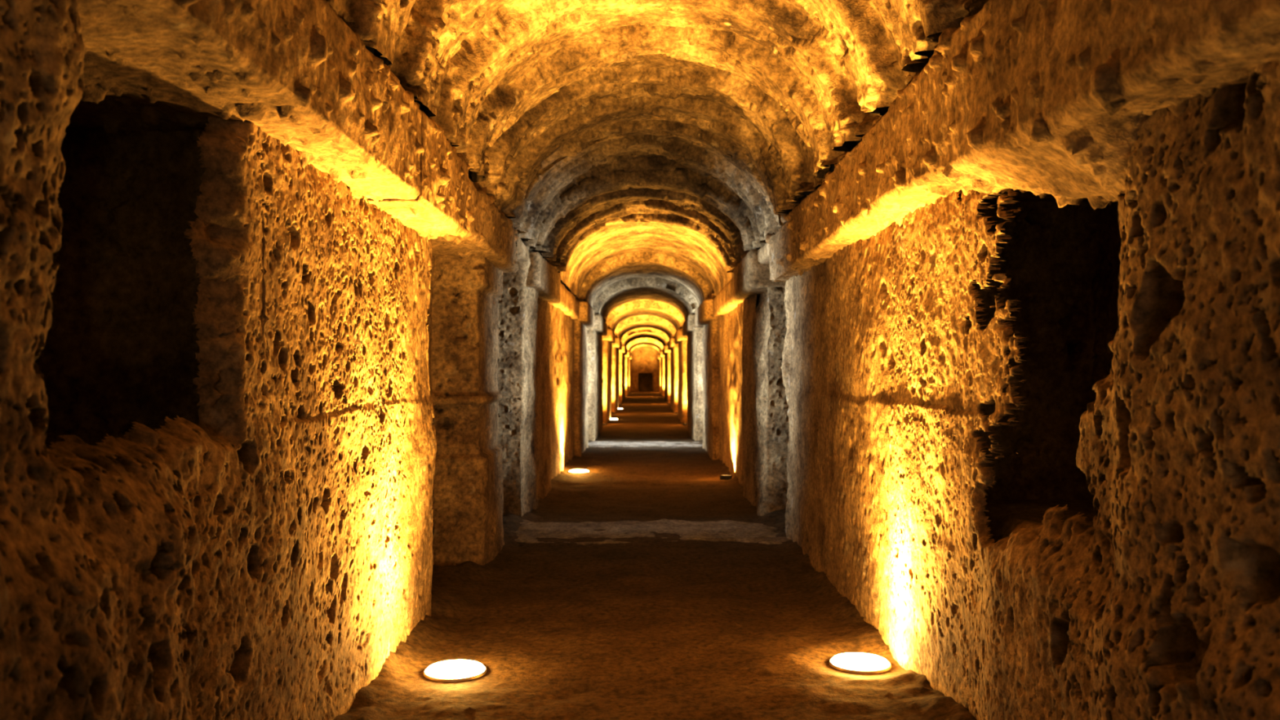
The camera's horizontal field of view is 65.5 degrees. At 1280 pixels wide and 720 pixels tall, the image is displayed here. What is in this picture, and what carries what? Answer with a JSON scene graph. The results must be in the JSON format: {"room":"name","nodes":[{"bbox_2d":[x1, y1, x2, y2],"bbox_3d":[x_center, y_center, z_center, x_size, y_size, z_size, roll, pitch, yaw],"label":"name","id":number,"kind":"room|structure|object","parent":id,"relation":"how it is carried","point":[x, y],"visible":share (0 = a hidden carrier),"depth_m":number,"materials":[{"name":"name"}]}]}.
{"room":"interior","nodes":[
{"label":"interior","id":0,"kind":"room"},
{"bbox_2d":[0,0,630,719],"bbox_3d":[-1.747,0.472,31.006,1.863,2.670,74.000,0,-1,0],"label":"wall","id":1,"kind":"structure","parent":0,"point":[249,411],"depth_m":3.15,"materials":[{"name":"brown stone"}]},
{"bbox_2d":[65,0,424,201],"bbox_3d":[-1.749,-0.911,2.774,1.675,0.520,3.187,0,-1,0],"label":"beam","id":2,"kind":"structure","parent":1,"relation":"attached to","point":[295,70],"depth_m":2.82,"materials":[{"name":"brown stone"}]},
{"bbox_2d":[368,110,471,239],"bbox_3d":[-1.311,-0.882,4.886,0.850,0.494,1.214,0,-1,0],"label":"beam","id":3,"kind":"structure","parent":1,"relation":"attached to","point":[440,209],"depth_m":4.74,"materials":[{"name":"stone"}]},
{"bbox_2d":[431,177,518,272],"bbox_3d":[-1.327,-0.896,6.757,0.781,0.444,2.590,0,-1,0],"label":"beam","id":4,"kind":"structure","parent":1,"relation":"attached to","point":[491,235],"depth_m":6.53,"materials":[{"name":"brown stone"}]},
{"bbox_2d":[516,236,531,261],"bbox_3d":[-1.941,-0.989,8.767,1.832,0.169,1.527,0,-1,0],"label":"stone lintel","id":5,"kind":"object","parent":1,"relation":"attached to","point":[523,253],"visible":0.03,"depth_m":8.84,"materials":[{"name":"grey stone"}]},
{"bbox_2d":[525,251,560,303],"bbox_3d":[-1.310,-0.848,10.546,0.778,0.380,2.268,0,-1,0],"label":"beam","id":6,"kind":"structure","parent":1,"relation":"attached to","point":[543,277],"depth_m":10.02,"materials":[{"name":"stone"}]},
{"bbox_2d":[551,283,579,319],"bbox_3d":[-1.329,-0.831,13.920,0.706,0.338,4.423,0,-1,0],"label":"beam","id":7,"kind":"structure","parent":1,"relation":"attached to","point":[570,306],"depth_m":14.06,"materials":[{"name":"brown stone"}]},
{"bbox_2d":[573,301,594,327],"bbox_3d":[-1.251,-0.780,17.244,0.829,0.369,2.187,0,-1,0],"label":"beam","id":8,"kind":"structure","parent":1,"relation":"attached to","point":[586,312],"depth_m":16.17,"materials":[{"name":"brown stone"}]},
{"bbox_2d":[586,313,607,336],"bbox_3d":[-1.206,-0.740,21.722,0.877,0.337,3.802,0,-1,0],"label":"beam","id":9,"kind":"structure","parent":1,"relation":"attached to","point":[600,326],"depth_m":19.86,"materials":[{"name":"grey stone"}]},
{"bbox_2d":[602,328,615,343],"bbox_3d":[-1.176,-0.665,28.211,0.872,0.337,3.619,0,-1,0],"label":"beam","id":10,"kind":"structure","parent":1,"relation":"attached to","point":[611,336],"depth_m":26.41,"materials":[{"name":"beige stone"}]},
{"bbox_2d":[612,337,622,349],"bbox_3d":[-1.135,-0.574,36.010,0.878,0.328,5.014,0,-1,0],"label":"beam","id":11,"kind":"structure","parent":1,"relation":"attached to","point":[618,344],"depth_m":33.50,"materials":[{"name":"beige stone"}]},
{"bbox_2d":[618,345,627,355],"bbox_3d":[-1.085,-0.455,46.514,0.876,0.333,7.018,0,-1,0],"label":"beam","id":12,"kind":"structure","parent":1,"relation":"attached to","point":[624,350],"depth_m":43.50,"materials":[{"name":"beige stone"}]},
{"bbox_2d":[625,351,630,357],"bbox_3d":[-1.021,-0.309,59.012,0.881,0.337,6.010,0,-1,0],"label":"beam","id":13,"kind":"structure","parent":1,"relation":"attached to","point":[628,355],"depth_m":56.01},
{"bbox_2d":[622,344,666,391],"bbox_3d":[0.335,0.289,68.486,3.600,4.000,1.230,0,-1,0],"label":"wall","id":14,"kind":"structure","parent":0,"point":[644,362],"depth_m":67.91,"materials":[{"name":"brown stone"}]},
{"bbox_2d":[333,391,976,719],"bbox_3d":[0.154,1.726,31.511,5.600,0.202,75.059,0,-1,0],"label":"floor","id":15,"kind":"structure","parent":0,"point":[645,584],"depth_m":5.63,"materials":[{"name":"soil"}]},
{"bbox_2d":[423,659,486,681],"bbox_3d":[-0.862,1.462,4.648,0.292,0.084,0.292,0,-1,0],"label":"recessed light","id":16,"kind":"object","parent":15,"relation":"in","point":[453,670],"visible":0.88,"depth_m":4.58,"materials":[{"name":"white glass"}]},
{"bbox_2d":[568,469,589,473],"bbox_3d":[-0.852,1.568,13.887,0.292,0.084,0.292,0,-1,0],"label":"recessed light","id":17,"kind":"object","parent":15,"relation":"in","point":[574,471],"visible":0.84,"depth_m":13.79,"materials":[{"name":"white glass"}]},
{"bbox_2d":[720,474,732,479],"bbox_3d":[1.123,1.550,12.978,0.160,0.099,0.160,0,-1,0],"label":"recessed light","id":18,"kind":"object","parent":15,"relation":"in","point":[725,477],"visible":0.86,"depth_m":12.92,"materials":[{"name":"black"}]},
{"bbox_2d":[828,652,891,673],"bbox_3d":[1.053,1.463,4.768,0.292,0.084,0.292,0,-1,0],"label":"recessed light","id":19,"kind":"object","parent":15,"relation":"in","point":[850,662],"visible":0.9,"depth_m":4.70,"materials":[{"name":"white glass"}]},
{"bbox_2d":[325,0,988,353],"bbox_3d":[0.116,-1.273,31.416,2.602,0.930,74.809,0,-1,0],"label":"ceiling","id":20,"kind":"structure","parent":0,"point":[642,148],"depth_m":6.42,"materials":[{"name":"rock"},{"name":"stone"}]},
{"bbox_2d":[659,55,1279,719],"bbox_3d":[2.045,0.472,30.987,1.855,2.670,74.000,0,-1,0],"label":"wall","id":21,"kind":"structure","parent":0,"point":[1034,446],"depth_m":3.63,"materials":[{"name":"brown stone"}]},
{"bbox_2d":[659,351,664,357],"bbox_3d":[1.601,-0.308,58.994,0.875,0.338,6.014,0,-1,0],"label":"beam","id":22,"kind":"structure","parent":21,"relation":"attached to","point":[661,354],"depth_m":56.00,"materials":[{"name":"beige stone"}]},
{"bbox_2d":[662,345,671,354],"bbox_3d":[1.538,-0.454,46.496,0.878,0.334,7.023,0,-1,0],"label":"beam","id":23,"kind":"structure","parent":21,"relation":"attached to","point":[665,350],"depth_m":43.00,"materials":[{"name":"beige stone"}]},
{"bbox_2d":[667,337,676,350],"bbox_3d":[1.490,-0.577,36.009,0.873,0.333,5.031,0,-1,0],"label":"beam","id":24,"kind":"structure","parent":21,"relation":"attached to","point":[671,344],"depth_m":34.33,"materials":[{"name":"beige stone"}]},
{"bbox_2d":[674,328,687,343],"bbox_3d":[1.448,-0.666,28.202,0.880,0.332,3.627,0,-1,0],"label":"beam","id":25,"kind":"structure","parent":21,"relation":"attached to","point":[678,337],"depth_m":26.41,"materials":[{"name":"stone"}]},
{"bbox_2d":[682,314,702,336],"bbox_3d":[1.416,-0.740,21.710,0.880,0.343,3.796,0,-1,0],"label":"beam","id":26,"kind":"structure","parent":21,"relation":"attached to","point":[688,326],"depth_m":19.91,"materials":[{"name":"grey stone"}]},
{"bbox_2d":[694,298,717,327],"bbox_3d":[1.415,-0.786,16.936,0.835,0.351,2.765,0,-1,0],"label":"beam","id":27,"kind":"structure","parent":21,"relation":"attached to","point":[704,313],"depth_m":15.85,"materials":[{"name":"brown stone"}]},
{"bbox_2d":[713,276,759,316],"bbox_3d":[1.462,-0.838,13.245,0.706,0.335,4.518,0,-1,0],"label":"beam","id":28,"kind":"structure","parent":21,"relation":"attached to","point":[724,302],"depth_m":13.11,"materials":[{"name":"brown stone"}]},
{"bbox_2d":[733,248,786,299],"bbox_3d":[1.406,-0.851,10.180,0.787,0.388,1.586,0,-1,0],"label":"beam","id":29,"kind":"structure","parent":21,"relation":"attached to","point":[751,277],"depth_m":9.42,"materials":[{"name":"grey stone"}]},
{"bbox_2d":[757,232,776,263],"bbox_3d":[2.026,-0.987,8.897,1.844,0.181,1.236,0,-1,0],"label":"stone lintel","id":30,"kind":"object","parent":21,"relation":"attached to","point":[763,252],"visible":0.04,"depth_m":9.13,"materials":[{"name":"grey stone"}]},
{"bbox_2d":[765,0,1279,281],"bbox_3d":[1.666,-0.757,4.749,1.315,0.765,7.175,0,-1,0],"label":"beam","id":31,"kind":"structure","parent":21,"relation":"attached to","point":[1042,100],"depth_m":2.78,"materials":[{"name":"brown stone"}]}
]}

